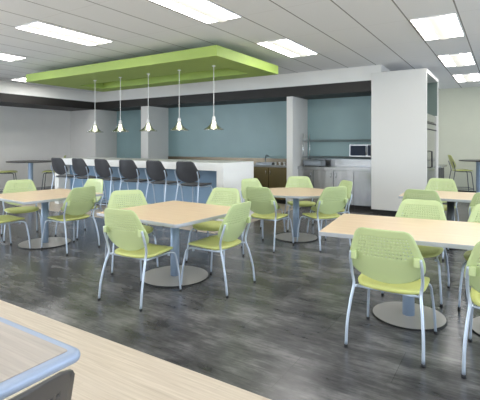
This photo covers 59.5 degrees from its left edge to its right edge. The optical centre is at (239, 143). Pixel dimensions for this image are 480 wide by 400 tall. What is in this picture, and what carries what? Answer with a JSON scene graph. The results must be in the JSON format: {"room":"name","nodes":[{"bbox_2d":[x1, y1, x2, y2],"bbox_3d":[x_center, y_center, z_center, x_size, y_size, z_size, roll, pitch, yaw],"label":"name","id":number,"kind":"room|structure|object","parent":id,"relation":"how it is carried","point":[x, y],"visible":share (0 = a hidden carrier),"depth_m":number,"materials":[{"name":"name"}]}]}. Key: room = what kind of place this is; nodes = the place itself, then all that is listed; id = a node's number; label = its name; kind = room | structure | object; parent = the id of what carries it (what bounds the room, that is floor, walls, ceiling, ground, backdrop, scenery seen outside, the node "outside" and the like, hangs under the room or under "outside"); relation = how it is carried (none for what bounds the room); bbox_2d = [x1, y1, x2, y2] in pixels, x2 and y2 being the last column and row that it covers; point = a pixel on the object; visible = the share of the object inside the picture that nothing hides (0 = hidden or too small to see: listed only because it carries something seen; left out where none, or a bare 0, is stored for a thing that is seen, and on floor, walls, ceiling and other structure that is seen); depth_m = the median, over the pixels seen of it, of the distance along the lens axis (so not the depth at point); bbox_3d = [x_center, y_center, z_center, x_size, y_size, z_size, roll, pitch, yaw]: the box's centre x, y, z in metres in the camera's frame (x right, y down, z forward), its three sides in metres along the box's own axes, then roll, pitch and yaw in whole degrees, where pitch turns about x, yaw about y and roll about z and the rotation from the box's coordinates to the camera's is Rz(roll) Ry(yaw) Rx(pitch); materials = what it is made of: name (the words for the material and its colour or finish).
{"room":"office break room","nodes":[
{"label":"office break room","id":0,"kind":"room"},
{"bbox_2d":[0,106,70,190],"bbox_3d":[-7.634,-0.100,12.056,0.200,3.200,6.200,0,0,32],"label":"wall","id":1,"kind":"structure","parent":0,"point":[25,133],"depth_m":13.44,"materials":[{"name":"grey paint"}]},
{"bbox_2d":[0,81,94,101],"bbox_3d":[-9.007,-1.540,8.487,1.300,0.320,13.700,0,0,32],"label":"trim","id":2,"kind":"structure","parent":1,"relation":"attached to","point":[5,87],"depth_m":12.42,"materials":[{"name":"white paint"}]},
{"bbox_2d":[71,109,116,157],"bbox_3d":[-5.132,-0.100,14.792,1.500,3.200,1.100,0,0,32],"label":"wall","id":3,"kind":"structure","parent":0,"point":[84,143],"depth_m":14.28,"materials":[{"name":"grey paint"}]},
{"bbox_2d":[141,106,167,158],"bbox_3d":[-2.651,0.177,13.102,0.300,2.645,0.900,0,0,32],"label":"wall partition","id":4,"kind":"structure","parent":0,"point":[154,144],"depth_m":12.91,"materials":[{"name":"white paint"}]},
{"bbox_2d":[0,201,479,399],"bbox_3d":[-0.646,1.558,6.269,18.200,0.124,19.300,0,0,32],"label":"floor","id":5,"kind":"structure","parent":0,"point":[281,335],"depth_m":3.55,"materials":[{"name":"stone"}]},
{"bbox_2d":[0,170,17,191],"bbox_3d":[-6.206,0.902,11.085,0.615,1.196,0.574,0,0,-23],"label":"bar stool","id":6,"kind":"object","parent":5,"relation":"on","point":[7,171],"visible":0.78,"depth_m":10.99,"materials":[{"name":"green plastic"}]},
{"bbox_2d":[0,215,30,249],"bbox_3d":[-3.359,1.050,5.855,0.560,0.899,0.627,0,0,34],"label":"dining chair","id":7,"kind":"object","parent":5,"relation":"on","point":[3,218],"visible":1,"depth_m":5.92,"materials":[{"name":"green plastic"}]},
{"bbox_2d":[1,179,40,241],"bbox_3d":[-3.539,1.050,6.804,0.560,0.899,0.627,0,0,-33],"label":"dining chair","id":8,"kind":"object","parent":5,"relation":"on","point":[27,209],"visible":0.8,"depth_m":6.93,"materials":[{"name":"green plastic"}]},
{"bbox_2d":[6,160,50,188],"bbox_3d":[-5.536,0.975,11.106,1.160,1.050,1.160,0,0,32],"label":"table","id":9,"kind":"object","parent":5,"relation":"on","point":[30,162],"visible":0.54,"depth_m":11.05,"materials":[{"name":"grey plastic"}]},
{"bbox_2d":[0,317,79,399],"bbox_3d":[-1.609,1.130,1.329,1.500,0.740,1.500,0,0,32],"label":"work table","id":10,"kind":"object","parent":5,"relation":"on","point":[28,356],"visible":1,"depth_m":1.51,"materials":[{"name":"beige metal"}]},
{"bbox_2d":[8,369,74,399],"bbox_3d":[-0.787,1.033,1.069,0.627,0.933,0.560,0,0,32],"label":"chair","id":11,"kind":"object","parent":5,"relation":"on","point":[59,386],"visible":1,"depth_m":1.04,"materials":[{"name":"grey plastic"}]},
{"bbox_2d":[0,188,103,248],"bbox_3d":[-2.945,1.130,6.340,1.240,0.740,1.240,0,0,36],"label":"dining table","id":12,"kind":"object","parent":5,"relation":"on","point":[44,197],"visible":0.93,"depth_m":6.29,"materials":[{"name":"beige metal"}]},
{"bbox_2d":[41,155,65,189],"bbox_3d":[-4.977,0.902,11.232,0.615,1.196,0.574,0,0,-18],"label":"bar stool","id":13,"kind":"object","parent":5,"relation":"on","point":[46,171],"visible":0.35,"depth_m":11.22,"materials":[{"name":"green plastic"}]},
{"bbox_2d":[49,158,83,212],"bbox_3d":[-3.940,0.902,9.589,0.574,1.196,0.615,0,0,32],"label":"bar stool","id":14,"kind":"object","parent":5,"relation":"on","point":[59,167],"visible":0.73,"depth_m":9.39,"materials":[{"name":"grey plastic"}]},
{"bbox_2d":[40,186,99,254],"bbox_3d":[-2.433,1.050,6.051,0.627,0.899,0.560,0,0,32],"label":"dining chair","id":15,"kind":"object","parent":5,"relation":"on","point":[83,199],"visible":1,"depth_m":5.92,"materials":[{"name":"green plastic"}]},
{"bbox_2d":[55,179,104,239],"bbox_3d":[-2.632,1.050,6.984,0.560,0.899,0.627,0,0,30],"label":"dining chair","id":16,"kind":"object","parent":5,"relation":"on","point":[97,183],"visible":0.52,"depth_m":7.12,"materials":[{"name":"green plastic"}]},
{"bbox_2d":[71,158,106,206],"bbox_3d":[-3.317,0.902,9.194,0.574,1.196,0.615,0,0,33],"label":"bar stool","id":17,"kind":"object","parent":5,"relation":"on","point":[80,168],"visible":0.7,"depth_m":9.01,"materials":[{"name":"grey plastic"}]},
{"bbox_2d":[91,159,129,215],"bbox_3d":[-2.694,0.902,8.800,0.574,1.196,0.615,0,0,34],"label":"bar stool","id":18,"kind":"object","parent":5,"relation":"on","point":[103,169],"visible":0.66,"depth_m":8.60,"materials":[{"name":"grey plastic"}]},
{"bbox_2d":[105,190,158,274],"bbox_3d":[-1.353,1.050,5.208,0.560,0.899,0.627,0,0,-25],"label":"dining chair","id":19,"kind":"object","parent":5,"relation":"on","point":[132,201],"visible":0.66,"depth_m":5.42,"materials":[{"name":"green plastic"}]},
{"bbox_2d":[118,160,155,206],"bbox_3d":[-2.070,0.902,8.405,0.574,1.196,0.615,0,0,31],"label":"bar stool","id":20,"kind":"object","parent":5,"relation":"on","point":[128,169],"visible":0.72,"depth_m":8.21,"materials":[{"name":"grey plastic"}]},
{"bbox_2d":[97,208,181,311],"bbox_3d":[-0.982,1.050,4.148,0.560,0.899,0.627,0,0,29],"label":"dining chair","id":21,"kind":"object","parent":5,"relation":"on","point":[124,228],"visible":1,"depth_m":3.96,"materials":[{"name":"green plastic"}]},
{"bbox_2d":[55,157,253,220],"bbox_3d":[-2.195,0.928,9.682,5.170,1.136,1.110,0,0,32],"label":"kitchen island","id":22,"kind":"object","parent":5,"relation":"on","point":[221,173],"depth_m":8.88,"materials":[{"name":"white laminate"}]},
{"bbox_2d":[62,157,253,170],"bbox_3d":[-2.195,0.435,9.682,5.170,0.150,1.110,0,0,32],"label":"countertop","id":23,"kind":"structure","parent":22,"relation":"on","point":[206,165],"depth_m":8.64,"materials":[{"name":"white stone"}]},
{"bbox_2d":[97,201,230,287],"bbox_3d":[-0.745,1.130,4.804,1.240,0.740,1.240,0,0,35],"label":"dining table","id":24,"kind":"object","parent":5,"relation":"on","point":[174,215],"visible":0.77,"depth_m":4.71,"materials":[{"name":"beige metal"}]},
{"bbox_2d":[145,160,182,226],"bbox_3d":[-1.447,0.902,8.010,0.574,1.196,0.615,0,0,35],"label":"bar stool","id":25,"kind":"object","parent":5,"relation":"on","point":[156,171],"visible":0.81,"depth_m":7.82,"materials":[{"name":"grey plastic"}]},
{"bbox_2d":[174,161,215,230],"bbox_3d":[-0.823,0.902,7.615,0.574,1.196,0.615,0,0,32],"label":"bar stool","id":26,"kind":"object","parent":5,"relation":"on","point":[186,171],"visible":0.77,"depth_m":7.42,"materials":[{"name":"grey plastic"}]},
{"bbox_2d":[185,187,244,263],"bbox_3d":[-0.312,1.050,5.490,0.560,0.899,0.627,0,0,24],"label":"dining chair","id":27,"kind":"object","parent":5,"relation":"on","point":[232,194],"visible":0.7,"depth_m":5.67,"materials":[{"name":"green plastic"}]},
{"bbox_2d":[181,201,255,297],"bbox_3d":[-0.224,1.050,4.474,0.627,0.899,0.560,0,0,32],"label":"dining chair","id":28,"kind":"object","parent":5,"relation":"on","point":[233,225],"visible":0.99,"depth_m":4.34,"materials":[{"name":"green plastic"}]},
{"bbox_2d":[254,167,268,201],"bbox_3d":[0.601,1.050,11.196,0.650,0.900,0.631,0,0,32],"label":"base cabinet","id":29,"kind":"object","parent":5,"relation":"on","point":[261,173],"visible":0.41,"depth_m":10.88,"materials":[{"name":"brown wood"}]},
{"bbox_2d":[240,178,285,232],"bbox_3d":[0.359,1.050,7.091,0.560,0.899,0.627,0,0,-42],"label":"dining chair","id":30,"kind":"object","parent":5,"relation":"on","point":[255,182],"visible":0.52,"depth_m":7.22,"materials":[{"name":"green plastic"}]},
{"bbox_2d":[241,186,293,252],"bbox_3d":[0.408,1.050,6.168,0.560,0.899,0.627,0,0,34],"label":"dining chair","id":31,"kind":"object","parent":5,"relation":"on","point":[263,210],"visible":0.91,"depth_m":5.97,"materials":[{"name":"green plastic"}]},
{"bbox_2d":[269,167,286,202],"bbox_3d":[1.154,1.050,10.845,0.650,0.900,0.631,0,0,32],"label":"base cabinet","id":32,"kind":"object","parent":5,"relation":"on","point":[277,176],"visible":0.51,"depth_m":10.64,"materials":[{"name":"brown wood"}]},
{"bbox_2d":[269,187,323,242],"bbox_3d":[0.897,1.130,6.724,1.260,0.740,1.260,0,0,32],"label":"dining table","id":33,"kind":"object","parent":5,"relation":"on","point":[296,193],"visible":0.75,"depth_m":6.67,"materials":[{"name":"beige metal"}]},
{"bbox_2d":[284,176,315,230],"bbox_3d":[1.089,1.050,7.525,0.560,0.899,0.627,0,0,0],"label":"dining chair","id":34,"kind":"object","parent":5,"relation":"on","point":[292,179],"visible":0.7,"depth_m":7.77,"materials":[{"name":"green plastic"}]},
{"bbox_2d":[298,169,314,205],"bbox_3d":[1.744,1.060,10.472,0.394,0.880,0.631,0,0,32],"label":"base cabinet","id":35,"kind":"object","parent":5,"relation":"on","point":[309,173],"visible":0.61,"depth_m":10.21,"materials":[{"name":"silver metal"}]},
{"bbox_2d":[298,166,370,171],"bbox_3d":[2.371,0.580,10.078,1.870,0.070,0.625,0,0,32],"label":"countertop","id":36,"kind":"structure","parent":35,"relation":"on","point":[341,168],"depth_m":9.83,"materials":[{"name":"silver metal"}]},
{"bbox_2d":[304,159,324,166],"bbox_3d":[1.836,0.465,10.355,0.460,0.160,0.300,0,0,32],"label":"countertop grill","id":37,"kind":"object","parent":36,"relation":"on","point":[308,162],"visible":0.96,"depth_m":10.24,"materials":[{"name":"silver metal"}]},
{"bbox_2d":[302,134,370,165],"bbox_3d":[2.393,0.145,10.132,1.740,0.800,0.444,0,0,32],"label":"wire shelf rack","id":38,"kind":"object","parent":36,"relation":"on","point":[303,141],"visible":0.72,"depth_m":10.25,"materials":[{"name":"silver metal"}]},
{"bbox_2d":[349,144,370,156],"bbox_3d":[2.847,0.153,9.783,0.500,0.290,0.424,0,0,32],"label":"microwave oven","id":39,"kind":"object","parent":38,"relation":"on","point":[355,150],"visible":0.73,"depth_m":9.63,"materials":[{"name":"silver metal"}]},
{"bbox_2d":[296,186,350,251],"bbox_3d":[1.232,1.050,6.197,0.560,0.899,0.627,0,0,-26],"label":"dining chair","id":40,"kind":"object","parent":5,"relation":"on","point":[332,200],"visible":0.93,"depth_m":5.99,"materials":[{"name":"green plastic"}]},
{"bbox_2d":[314,170,333,205],"bbox_3d":[2.128,1.060,10.228,0.504,0.880,0.631,0,0,32],"label":"base cabinet","id":41,"kind":"object","parent":5,"relation":"on","point":[323,179],"visible":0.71,"depth_m":9.99,"materials":[{"name":"silver metal"}]},
{"bbox_2d":[307,180,352,237],"bbox_3d":[1.475,1.050,6.817,0.627,0.899,0.560,0,0,-13],"label":"dining chair","id":42,"kind":"object","parent":5,"relation":"on","point":[348,184],"visible":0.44,"depth_m":6.74,"materials":[{"name":"green plastic"}]},
{"bbox_2d":[334,170,354,208],"bbox_3d":[2.546,1.060,9.963,0.474,0.880,0.631,0,0,32],"label":"base cabinet","id":43,"kind":"object","parent":5,"relation":"on","point":[339,175],"visible":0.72,"depth_m":9.71,"materials":[{"name":"silver metal"}]},
{"bbox_2d":[354,171,372,210],"bbox_3d":[2.952,1.060,9.707,0.474,0.880,0.631,0,0,32],"label":"base cabinet","id":44,"kind":"object","parent":5,"relation":"on","point":[362,179],"visible":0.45,"depth_m":9.50,"materials":[{"name":"silver metal"}]},
{"bbox_2d":[344,227,437,367],"bbox_3d":[1.160,1.050,3.205,0.560,0.899,0.627,0,0,32],"label":"dining chair","id":45,"kind":"object","parent":5,"relation":"on","point":[379,272],"visible":1,"depth_m":3.01,"materials":[{"name":"green plastic"}]},
{"bbox_2d":[319,213,479,335],"bbox_3d":[1.871,1.130,3.669,2.130,0.740,1.070,0,0,25],"label":"dining table","id":46,"kind":"object","parent":5,"relation":"on","point":[405,314],"visible":0.82,"depth_m":3.65,"materials":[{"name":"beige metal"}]},
{"bbox_2d":[371,68,437,215],"bbox_3d":[3.759,-0.015,9.486,1.100,3.030,1.750,0,0,32],"label":"enclosure","id":47,"kind":"object","parent":5,"relation":"on","point":[401,100],"visible":0.85,"depth_m":8.80,"materials":[{"name":"white paint"}]},
{"bbox_2d":[427,82,436,115],"bbox_3d":[4.112,-1.055,9.286,0.250,0.790,1.610,0,0,32],"label":"glass panel","id":48,"kind":"object","parent":47,"relation":"attached to","point":[431,86],"depth_m":9.94,"materials":[{"name":"teal glass"}]},
{"bbox_2d":[381,199,449,306],"bbox_3d":[1.796,1.050,4.274,0.560,0.899,0.627,0,0,32],"label":"dining chair","id":49,"kind":"object","parent":5,"relation":"on","point":[426,251],"visible":0.56,"depth_m":4.42,"materials":[{"name":"green plastic"}]},
{"bbox_2d":[402,189,448,260],"bbox_3d":[2.541,1.050,5.787,0.560,0.899,0.627,0,0,32],"label":"dining chair","id":50,"kind":"object","parent":5,"relation":"on","point":[428,194],"visible":0.34,"depth_m":5.54,"materials":[{"name":"green plastic"}]},
{"bbox_2d":[427,113,436,188],"bbox_3d":[3.815,0.430,9.474,1.066,2.140,1.590,0,0,32],"label":"refrigerator","id":51,"kind":"object","parent":5,"relation":"on","point":[431,120],"visible":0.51,"depth_m":9.13,"materials":[{"name":"silver metal"}]},
{"bbox_2d":[398,191,478,249],"bbox_3d":[3.497,1.130,6.071,2.130,0.740,1.050,0,0,29],"label":"dining table","id":52,"kind":"object","parent":5,"relation":"on","point":[450,197],"visible":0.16,"depth_m":6.21,"materials":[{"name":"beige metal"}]},
{"bbox_2d":[425,178,458,220],"bbox_3d":[3.366,1.050,7.090,0.560,0.899,0.627,0,0,32],"label":"dining chair","id":53,"kind":"object","parent":5,"relation":"on","point":[433,181],"visible":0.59,"depth_m":7.30,"materials":[{"name":"green plastic"}]},
{"bbox_2d":[438,164,446,190],"bbox_3d":[4.645,1.015,10.623,0.960,0.970,1.020,0,0,32],"label":"base cabinet","id":54,"kind":"object","parent":5,"relation":"on","point":[440,166],"visible":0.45,"depth_m":10.35,"materials":[{"name":"grey plastic"}]},
{"bbox_2d":[448,155,474,192],"bbox_3d":[6.152,0.902,11.726,0.615,1.196,0.574,0,0,14],"label":"bar stool","id":55,"kind":"object","parent":5,"relation":"on","point":[451,160],"visible":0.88,"depth_m":11.64,"materials":[{"name":"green plastic"}]},
{"bbox_2d":[457,204,479,309],"bbox_3d":[2.375,1.050,3.907,0.560,0.899,0.627,0,0,34],"label":"dining chair","id":56,"kind":"object","parent":5,"relation":"on","point":[476,210],"visible":0.44,"depth_m":4.03,"materials":[{"name":"green plastic"}]},
{"bbox_2d":[459,159,479,192],"bbox_3d":[6.673,0.975,11.694,1.040,1.050,1.040,0,0,32],"label":"table","id":57,"kind":"object","parent":5,"relation":"on","point":[466,160],"visible":0.62,"depth_m":11.63,"materials":[{"name":"grey plastic"}]},
{"bbox_2d":[461,241,479,378],"bbox_3d":[1.811,1.050,2.793,0.560,0.899,0.627,0,0,32],"label":"dining chair","id":58,"kind":"object","parent":5,"relation":"on","point":[472,271],"visible":1,"depth_m":2.73,"materials":[{"name":"green plastic"}]},
{"bbox_2d":[467,192,479,250],"bbox_3d":[3.247,1.050,5.388,0.560,0.899,0.627,0,0,32],"label":"dining chair","id":59,"kind":"object","parent":5,"relation":"on","point":[476,198],"visible":0.31,"depth_m":5.28,"materials":[{"name":"green plastic"}]},
{"bbox_3d":[-2.169,1.050,12.950,0.650,0.900,0.631,0,0,32],"label":"base cabinet","id":60,"kind":"object","parent":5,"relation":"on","visible":0},
{"bbox_2d":[254,163,286,167],"bbox_3d":[-0.504,0.565,11.899,4.595,0.060,0.625,0,0,32],"label":"countertop","id":61,"kind":"structure","parent":60,"relation":"on","point":[255,164],"depth_m":10.73,"materials":[{"name":"grey stone"}]},
{"bbox_2d":[256,162,274,164],"bbox_3d":[0.685,0.510,11.024,0.480,0.050,0.260,0,0,32],"label":"sink","id":62,"kind":"object","parent":61,"relation":"on","point":[261,163],"visible":0.9,"depth_m":10.93,"materials":[{"name":"silver metal"}]},
{"bbox_2d":[0,0,479,92],"bbox_3d":[-0.646,-1.775,6.269,18.200,0.150,19.300,0,0,32],"label":"ceiling","id":63,"kind":"structure","parent":0,"point":[343,33],"depth_m":6.46,"materials":[{"name":"tile"}]},
{"bbox_2d":[0,53,25,60],"bbox_3d":[-4.792,-1.684,7.853,0.570,0.032,1.330,0,0,32],"label":"recessed light","id":64,"kind":"object","parent":63,"relation":"in","point":[7,57],"visible":1,"depth_m":8.21,"materials":[{"name":"white plastic"}]},
{"bbox_2d":[0,56,19,60],"bbox_3d":[-4.792,-1.683,7.853,0.180,0.031,1.306,0,0,32],"label":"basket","id":65,"kind":"object","parent":64,"relation":"on","point":[5,57],"depth_m":8.21,"materials":[{"name":"white plastic"}]},
{"bbox_2d":[11,78,25,81],"bbox_3d":[-5.434,-1.684,11.455,0.570,0.032,1.330,0,0,32],"label":"recessed light","id":66,"kind":"object","parent":63,"relation":"in","point":[17,79],"visible":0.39,"depth_m":10.99,"materials":[{"name":"white plastic"}]},
{"bbox_2d":[14,21,112,45],"bbox_3d":[-2.688,-1.684,6.520,0.570,0.032,1.330,0,0,32],"label":"recessed light","id":67,"kind":"object","parent":63,"relation":"in","point":[38,27],"visible":1,"depth_m":6.42,"materials":[{"name":"white plastic"}]},
{"bbox_2d":[24,24,103,44],"bbox_3d":[-2.688,-1.683,6.520,0.180,0.031,1.306,0,0,32],"label":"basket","id":68,"kind":"object","parent":67,"relation":"on","point":[31,26],"depth_m":6.42,"materials":[{"name":"white plastic"}]},
{"bbox_2d":[26,45,277,132],"bbox_3d":[-2.030,-0.978,8.962,5.280,1.445,2.130,0,0,32],"label":"pendant lamp","id":69,"kind":"object","parent":63,"relation":"hanging from","point":[213,125],"depth_m":8.28,"materials":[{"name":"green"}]},
{"bbox_2d":[149,0,241,23],"bbox_3d":[-0.576,-1.684,5.183,0.570,0.032,1.330,0,0,32],"label":"recessed light","id":70,"kind":"object","parent":63,"relation":"in","point":[206,11],"visible":1,"depth_m":5.28,"materials":[{"name":"white plastic"}]},
{"bbox_2d":[256,38,317,56],"bbox_3d":[0.869,-1.684,7.464,0.570,0.032,1.330,0,0,32],"label":"recessed light","id":71,"kind":"object","parent":63,"relation":"in","point":[287,47],"visible":1,"depth_m":7.36,"materials":[{"name":"white plastic"}]},
{"bbox_2d":[268,41,306,56],"bbox_3d":[0.869,-1.683,7.464,0.180,0.031,1.306,0,0,32],"label":"diffuser","id":72,"kind":"object","parent":71,"relation":"on","point":[281,45],"depth_m":7.37,"materials":[{"name":"white plastic"}]},
{"bbox_2d":[409,13,464,40],"bbox_3d":[2.911,-1.684,6.146,0.570,0.032,1.330,0,0,32],"label":"recessed light","id":73,"kind":"object","parent":63,"relation":"in","point":[445,26],"visible":1,"depth_m":6.04,"materials":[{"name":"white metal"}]},
{"bbox_2d":[438,52,474,66],"bbox_3d":[4.393,-1.684,8.487,0.570,0.032,1.330,0,0,32],"label":"recessed light","id":74,"kind":"object","parent":63,"relation":"in","point":[460,59],"visible":1,"depth_m":8.40,"materials":[{"name":"white plastic"}]},
{"bbox_2d":[452,73,479,81],"bbox_3d":[5.827,-1.684,10.751,0.570,0.032,1.330,0,0,32],"label":"recessed light","id":75,"kind":"object","parent":63,"relation":"in","point":[471,77],"visible":1,"depth_m":10.68,"materials":[{"name":"white plastic"}]},
{"bbox_2d":[117,96,370,166],"bbox_3d":[-0.434,-0.100,12.349,9.050,3.200,0.200,0,0,32],"label":"wall","id":76,"kind":"structure","parent":0,"point":[251,130],"depth_m":11.72,"materials":[{"name":"teal paint"}]},
{"bbox_2d":[168,156,286,163],"bbox_3d":[-0.343,0.461,12.152,4.595,0.142,0.025,0,0,32],"label":"backsplash","id":77,"kind":"structure","parent":76,"relation":"attached to","point":[255,160],"depth_m":12.06,"materials":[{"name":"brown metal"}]},
{"bbox_2d":[95,80,370,110],"bbox_3d":[-0.734,-1.262,11.885,9.040,0.235,0.905,0,0,32],"label":"trim","id":78,"kind":"structure","parent":76,"relation":"attached to","point":[357,88],"depth_m":10.84,"materials":[{"name":"black"}]},
{"bbox_2d":[95,65,389,101],"bbox_3d":[-0.649,-1.540,11.834,9.240,0.320,0.900,0,0,32],"label":"trim","id":79,"kind":"structure","parent":76,"relation":"attached to","point":[363,73],"depth_m":10.67,"materials":[{"name":"white paint"}]},
{"bbox_2d":[307,158,370,166],"bbox_3d":[2.531,0.456,10.332,1.870,0.172,0.025,0,0,32],"label":"backsplash","id":80,"kind":"structure","parent":76,"relation":"attached to","point":[328,162],"depth_m":10.26,"materials":[{"name":"silver metal"}]},
{"bbox_2d":[287,96,307,205],"bbox_3d":[1.438,0.177,10.512,0.160,2.645,0.900,0,0,32],"label":"wall partition","id":81,"kind":"structure","parent":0,"point":[297,108],"depth_m":10.27,"materials":[{"name":"white paint"}]},
{"bbox_2d":[438,87,479,190],"bbox_3d":[8.867,-0.100,11.429,7.650,3.200,0.200,0,0,32],"label":"wall","id":82,"kind":"structure","parent":0,"point":[458,108],"depth_m":12.72,"materials":[{"name":"beige paint"}]},
{"bbox_3d":[-11.299,-0.100,6.269,0.200,3.200,7.500,0,0,32],"label":"wall","id":83,"kind":"structure","parent":0,"visible":0},
{"bbox_2d":[0,186,54,193],"bbox_3d":[-9.547,1.450,8.829,0.020,0.100,13.700,0,0,32],"label":"baseboard","id":84,"kind":"structure","parent":83,"relation":"attached to","point":[46,187],"depth_m":13.74,"materials":[{"name":"grey paint"}]},
{"bbox_2d":[0,93,94,110],"bbox_3d":[-9.007,-1.262,8.487,1.300,0.235,13.700,0,0,32],"label":"trim","id":85,"kind":"structure","parent":83,"relation":"attached to","point":[12,100],"depth_m":12.55,"materials":[{"name":"black"}]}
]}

